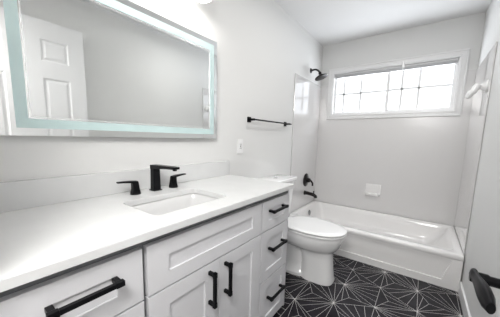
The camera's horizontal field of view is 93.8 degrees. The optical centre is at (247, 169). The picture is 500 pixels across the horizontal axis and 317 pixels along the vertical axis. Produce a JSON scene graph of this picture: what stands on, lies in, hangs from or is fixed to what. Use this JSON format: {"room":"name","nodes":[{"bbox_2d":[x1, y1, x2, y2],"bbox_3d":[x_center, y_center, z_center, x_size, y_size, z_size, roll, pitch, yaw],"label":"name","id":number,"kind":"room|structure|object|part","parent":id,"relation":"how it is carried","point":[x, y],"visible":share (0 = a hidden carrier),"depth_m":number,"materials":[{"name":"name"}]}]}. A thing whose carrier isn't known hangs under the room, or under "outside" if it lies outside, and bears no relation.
{"room":"bathroom","nodes":[
{"label":"bathroom","id":0,"kind":"room"},
{"bbox_2d":[0,0,322,211],"bbox_3d":[-0.036,-0.262,1.993,0.100,2.432,3.404,7,9,36],"label":"wall","id":1,"kind":"structure","parent":0,"point":[261,48],"depth_m":1.73,"materials":[{"name":"white paint"}]},
{"bbox_2d":[0,0,216,138],"bbox_3d":[-0.542,-0.472,1.159,0.034,0.625,1.070,7,9,36],"label":"mirror","id":2,"kind":"object","parent":1,"relation":"attached to","point":[80,68],"visible":1,"depth_m":1.01,"materials":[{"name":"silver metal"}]},
{"bbox_2d":[0,161,229,212],"bbox_3d":[-0.546,0.050,1.255,0.019,0.106,1.342,7,9,36],"label":"backsplash","id":3,"kind":"structure","parent":1,"relation":"attached to","point":[21,194],"depth_m":1.02,"materials":[{"name":"white stone"}]},
{"bbox_2d":[195,0,210,2],"bbox_3d":[-0.461,-1.008,1.067,0.172,0.163,0.714,7,9,36],"label":"vanity light","id":4,"kind":"object","parent":1,"relation":"attached to","point":[200,1],"visible":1,"depth_m":1.34,"materials":[{"name":"white metal"}]},
{"bbox_2d":[237,139,242,153],"bbox_3d":[-0.059,-0.183,1.884,0.008,0.117,0.072,7,9,36],"label":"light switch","id":5,"kind":"object","parent":1,"relation":"attached to","point":[239,141],"visible":1,"depth_m":1.88,"materials":[{"name":"white plastic"}]},
{"bbox_2d":[247,117,291,125],"bbox_3d":[0.228,-0.439,2.184,0.060,0.044,0.692,7,9,36],"label":"towel bar","id":6,"kind":"object","parent":1,"relation":"attached to","point":[249,119],"visible":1,"depth_m":2.04,"materials":[{"name":"black metal"}]},
{"bbox_2d":[290,73,320,212],"bbox_3d":[0.730,-0.294,2.927,0.009,1.561,0.778,7,9,36],"label":"shower surround","id":7,"kind":"object","parent":1,"relation":"attached to","point":[306,109],"visible":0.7,"depth_m":2.87,"materials":[{"name":"white plastic"}]},
{"bbox_2d":[303,173,312,185],"bbox_3d":[0.788,0.143,3.001,0.086,0.170,0.170,7,9,36],"label":"shower valve","id":8,"kind":"object","parent":7,"relation":"attached to","point":[306,179],"visible":1,"depth_m":2.99,"materials":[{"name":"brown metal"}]},
{"bbox_3d":[0.760,0.140,3.022,0.018,0.170,0.170,7,9,36],"label":"valve plate","id":9,"kind":"part","parent":8,"relation":"part of","materials":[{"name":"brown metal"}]},
{"bbox_2d":[304,190,316,197],"bbox_3d":[0.805,0.316,2.983,0.170,0.088,0.060,7,9,36],"label":"tub spout","id":10,"kind":"object","parent":7,"relation":"attached to","point":[305,192],"visible":1,"depth_m":2.97,"materials":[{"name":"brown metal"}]},
{"bbox_2d":[310,68,327,80],"bbox_3d":[0.848,-1.136,2.782,0.205,0.155,0.152,7,9,36],"label":"shower","id":11,"kind":"object","parent":1,"relation":"attached to","point":[321,76],"visible":1,"depth_m":2.77,"materials":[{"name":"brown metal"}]},
{"bbox_2d":[273,254,462,316],"bbox_3d":[0.586,0.993,1.669,1.724,0.061,3.404,7,9,36],"label":"floor","id":12,"kind":"structure","parent":0,"point":[358,289],"depth_m":1.76,"materials":[{"name":"black tile"}]},
{"bbox_2d":[0,190,289,316],"bbox_3d":[-0.323,0.577,1.171,0.573,0.854,1.278,7,9,36],"label":"vanity cabinet","id":13,"kind":"object","parent":12,"relation":"on","point":[232,263],"visible":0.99,"depth_m":0.86,"materials":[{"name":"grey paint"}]},
{"bbox_3d":[-0.419,0.337,0.605,0.020,0.167,0.301,7,9,36],"label":"drawer","id":14,"kind":"part","parent":13,"relation":"part of","materials":[{"name":"white paint"}]},
{"bbox_3d":[-0.396,0.314,0.580,0.041,0.016,0.165,7,9,36],"label":"pull handle","id":15,"kind":"part","parent":13,"relation":"part of","materials":[{"name":"black metal"}]},
{"bbox_3d":[-0.425,0.570,0.636,0.020,0.290,0.301,7,9,36],"label":"drawer","id":16,"kind":"part","parent":13,"relation":"part of","materials":[{"name":"white paint"}]},
{"bbox_2d":[0,175,294,291],"bbox_3d":[-0.332,0.141,1.104,0.560,0.025,1.342,7,9,36],"label":"countertop","id":17,"kind":"structure","parent":13,"relation":"on","point":[39,242],"depth_m":0.75,"materials":[{"name":"white stone"}]},
{"bbox_2d":[116,164,185,194],"bbox_3d":[-0.416,0.050,1.165,0.208,0.137,0.378,7,9,36],"label":"faucet","id":18,"kind":"object","parent":17,"relation":"on","point":[155,182],"visible":1,"depth_m":1.19,"materials":[{"name":"black metal"}]},
{"bbox_3d":[-0.559,0.088,1.106,0.048,0.069,0.106,7,9,36],"label":"handle","id":19,"kind":"part","parent":18,"relation":"part of","materials":[{"name":"black metal"}]},
{"bbox_3d":[-0.415,0.049,1.167,0.208,0.137,0.048,7,9,36],"label":"spout","id":20,"kind":"part","parent":18,"relation":"part of","materials":[{"name":"black metal"}]},
{"bbox_3d":[-0.396,0.063,1.322,0.048,0.069,0.106,7,9,36],"label":"handle","id":21,"kind":"part","parent":18,"relation":"part of","materials":[{"name":"black metal"}]},
{"bbox_2d":[131,193,217,214],"bbox_3d":[-0.314,0.228,1.072,0.312,0.137,0.439,7,9,36],"label":"sink","id":22,"kind":"object","parent":17,"relation":"in","point":[159,207],"visible":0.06,"depth_m":1.19,"materials":[{"name":"white ceramic"}]},
{"bbox_3d":[-0.233,0.688,0.914,0.020,0.588,0.320,7,9,36],"label":"cabinet door","id":23,"kind":"part","parent":13,"relation":"part of","materials":[{"name":"white paint"}]},
{"bbox_3d":[-0.142,0.489,0.952,0.041,0.152,0.016,7,9,36],"label":"pull handle","id":24,"kind":"part","parent":13,"relation":"part of","materials":[{"name":"black metal"}]},
{"bbox_3d":[-0.085,0.480,1.027,0.041,0.152,0.016,7,9,36],"label":"pull handle","id":25,"kind":"part","parent":13,"relation":"part of","materials":[{"name":"black metal"}]},
{"bbox_3d":[-0.039,0.658,1.171,0.020,0.588,0.320,7,9,36],"label":"cabinet door","id":26,"kind":"part","parent":13,"relation":"part of","materials":[{"name":"white paint"}]},
{"bbox_3d":[0.151,0.775,1.446,0.020,0.290,0.307,7,9,36],"label":"drawer","id":27,"kind":"part","parent":13,"relation":"part of","materials":[{"name":"white paint"}]},
{"bbox_3d":[0.158,0.480,1.406,0.020,0.290,0.307,7,9,36],"label":"drawer","id":28,"kind":"part","parent":13,"relation":"part of","materials":[{"name":"white paint"}]},
{"bbox_3d":[0.163,0.247,1.375,0.020,0.167,0.307,7,9,36],"label":"drawer","id":29,"kind":"part","parent":13,"relation":"part of","materials":[{"name":"white paint"}]},
{"bbox_3d":[0.174,0.746,1.420,0.041,0.016,0.168,7,9,36],"label":"pull handle","id":30,"kind":"part","parent":13,"relation":"part of","materials":[{"name":"black metal"}]},
{"bbox_3d":[0.179,0.444,1.377,0.041,0.016,0.168,7,9,36],"label":"pull handle","id":31,"kind":"part","parent":13,"relation":"part of","materials":[{"name":"black metal"}]},
{"bbox_3d":[0.181,0.226,1.343,0.041,0.016,0.166,7,9,36],"label":"pull handle","id":32,"kind":"part","parent":13,"relation":"part of","materials":[{"name":"black metal"}]},
{"bbox_3d":[-0.340,0.583,1.185,0.532,0.838,1.278,7,9,36],"label":"panel","id":33,"kind":"part","parent":13,"relation":"part of","materials":[{"name":"white paint"}]},
{"bbox_2d":[258,174,346,285],"bbox_3d":[0.464,0.502,2.052,0.762,0.806,0.464,7,9,36],"label":"toilet","id":34,"kind":"object","parent":12,"relation":"on","point":[312,243],"visible":0.6,"depth_m":1.91,"materials":[{"name":"white ceramic"}]},
{"bbox_3d":[0.257,0.101,2.161,0.224,0.038,0.464,7,9,36],"label":"tank lid","id":35,"kind":"part","parent":34,"relation":"part of","materials":[{"name":"white ceramic"}]},
{"bbox_3d":[0.250,0.300,2.190,0.194,0.370,0.427,7,9,36],"label":"tank","id":36,"kind":"part","parent":34,"relation":"part of","materials":[{"name":"white ceramic"}]},
{"bbox_3d":[0.555,0.485,1.981,0.535,0.038,0.394,7,9,36],"label":"seat lid","id":37,"kind":"part","parent":34,"relation":"part of","materials":[{"name":"white plastic"}]},
{"bbox_2d":[290,201,463,291],"bbox_3d":[1.300,0.705,2.584,1.508,0.300,0.825,7,9,36],"label":"bathtub","id":38,"kind":"object","parent":12,"relation":"on","point":[426,251],"visible":0.72,"depth_m":2.23,"materials":[{"name":"white ceramic"}]},
{"bbox_2d":[290,201,463,261],"bbox_3d":[1.300,0.676,2.580,1.508,0.240,0.825,7,9,36],"label":"basin","id":39,"kind":"object","parent":38,"relation":"in","point":[372,236],"depth_m":2.37,"materials":[{"name":"white ceramic"}]},
{"bbox_2d":[274,0,490,46],"bbox_3d":[0.642,-1.427,1.345,1.724,0.080,3.404,7,9,36],"label":"ceiling","id":40,"kind":"structure","parent":0,"point":[330,22],"depth_m":2.25,"materials":[{"name":"white paint"}]},
{"bbox_2d":[314,12,485,225],"bbox_3d":[1.605,-0.335,2.824,1.524,2.432,0.100,7,9,36],"label":"wall","id":41,"kind":"structure","parent":0,"point":[464,32],"depth_m":2.52,"materials":[{"name":"white paint"}]},
{"bbox_2d":[314,69,476,225],"bbox_3d":[1.571,-0.256,2.791,1.524,1.561,0.006,7,9,36],"label":"shower surround","id":42,"kind":"object","parent":41,"relation":"attached to","point":[417,162],"visible":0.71,"depth_m":2.70,"materials":[{"name":"white plastic"}]},
{"bbox_2d":[365,183,380,196],"bbox_3d":[1.523,0.256,2.851,0.167,0.146,0.051,7,9,36],"label":"soap dish","id":43,"kind":"object","parent":42,"relation":"attached to","point":[371,189],"visible":1,"depth_m":2.85,"materials":[{"name":"white ceramic"}]},
{"bbox_2d":[326,48,469,119],"bbox_3d":[1.622,-0.916,2.723,1.342,0.637,0.132,7,9,36],"label":"window","id":44,"kind":"structure","parent":41,"relation":"in","point":[460,58],"depth_m":2.60,"materials":[{"name":"white paint"}]},
{"bbox_3d":[1.403,-0.948,2.915,0.627,0.507,0.028,7,9,36],"label":"sash","id":45,"kind":"part","parent":44,"relation":"part of","materials":[{"name":"glass"}]},
{"bbox_2d":[335,58,458,78],"bbox_3d":[1.619,-1.138,2.681,1.199,0.051,0.030,7,9,36],"label":"raised blind","id":46,"kind":"object","parent":44,"relation":"attached to","point":[431,62],"depth_m":2.62,"materials":[{"name":"grey"}]},
{"bbox_3d":[1.864,-0.888,2.548,0.612,0.507,0.028,7,9,36],"label":"sash","id":47,"kind":"part","parent":44,"relation":"part of","materials":[{"name":"glass"}]},
{"bbox_2d":[454,0,499,316],"bbox_3d":[1.262,-0.103,1.030,0.100,2.432,3.404,7,9,36],"label":"wall","id":48,"kind":"structure","parent":0,"point":[482,252],"depth_m":1.50,"materials":[{"name":"white paint"}]},
{"bbox_2d":[458,281,470,316],"bbox_3d":[0.955,1.027,0.897,0.013,0.095,2.335,7,9,36],"label":"baseboard","id":49,"kind":"structure","parent":48,"relation":"attached to","point":[464,305],"depth_m":1.63,"materials":[{"name":"white paint"}]},
{"bbox_2d":[454,41,497,253],"bbox_3d":[1.940,-0.146,2.030,0.009,1.561,0.778,7,9,36],"label":"shower surround","id":50,"kind":"object","parent":48,"relation":"attached to","point":[480,100],"visible":1,"depth_m":1.94,"materials":[{"name":"white plastic"}]},
{"bbox_2d":[465,79,488,98],"bbox_3d":[1.726,-0.603,1.765,0.114,0.127,0.092,7,9,36],"label":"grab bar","id":51,"kind":"object","parent":50,"relation":"attached to","point":[484,86],"visible":0.99,"depth_m":1.74,"materials":[{"name":"white plastic"}]},
{"bbox_3d":[1.748,-0.617,1.746,0.060,0.092,0.092,7,9,36],"label":"wall plate","id":52,"kind":"part","parent":51,"relation":"part of","materials":[{"name":"white plastic"}]},
{"bbox_2d":[469,268,499,316],"bbox_3d":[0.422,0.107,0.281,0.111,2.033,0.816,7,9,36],"label":"door handle","id":53,"kind":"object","parent":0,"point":[482,282],"depth_m":0.53,"materials":[{"name":"black metal"}]}
]}

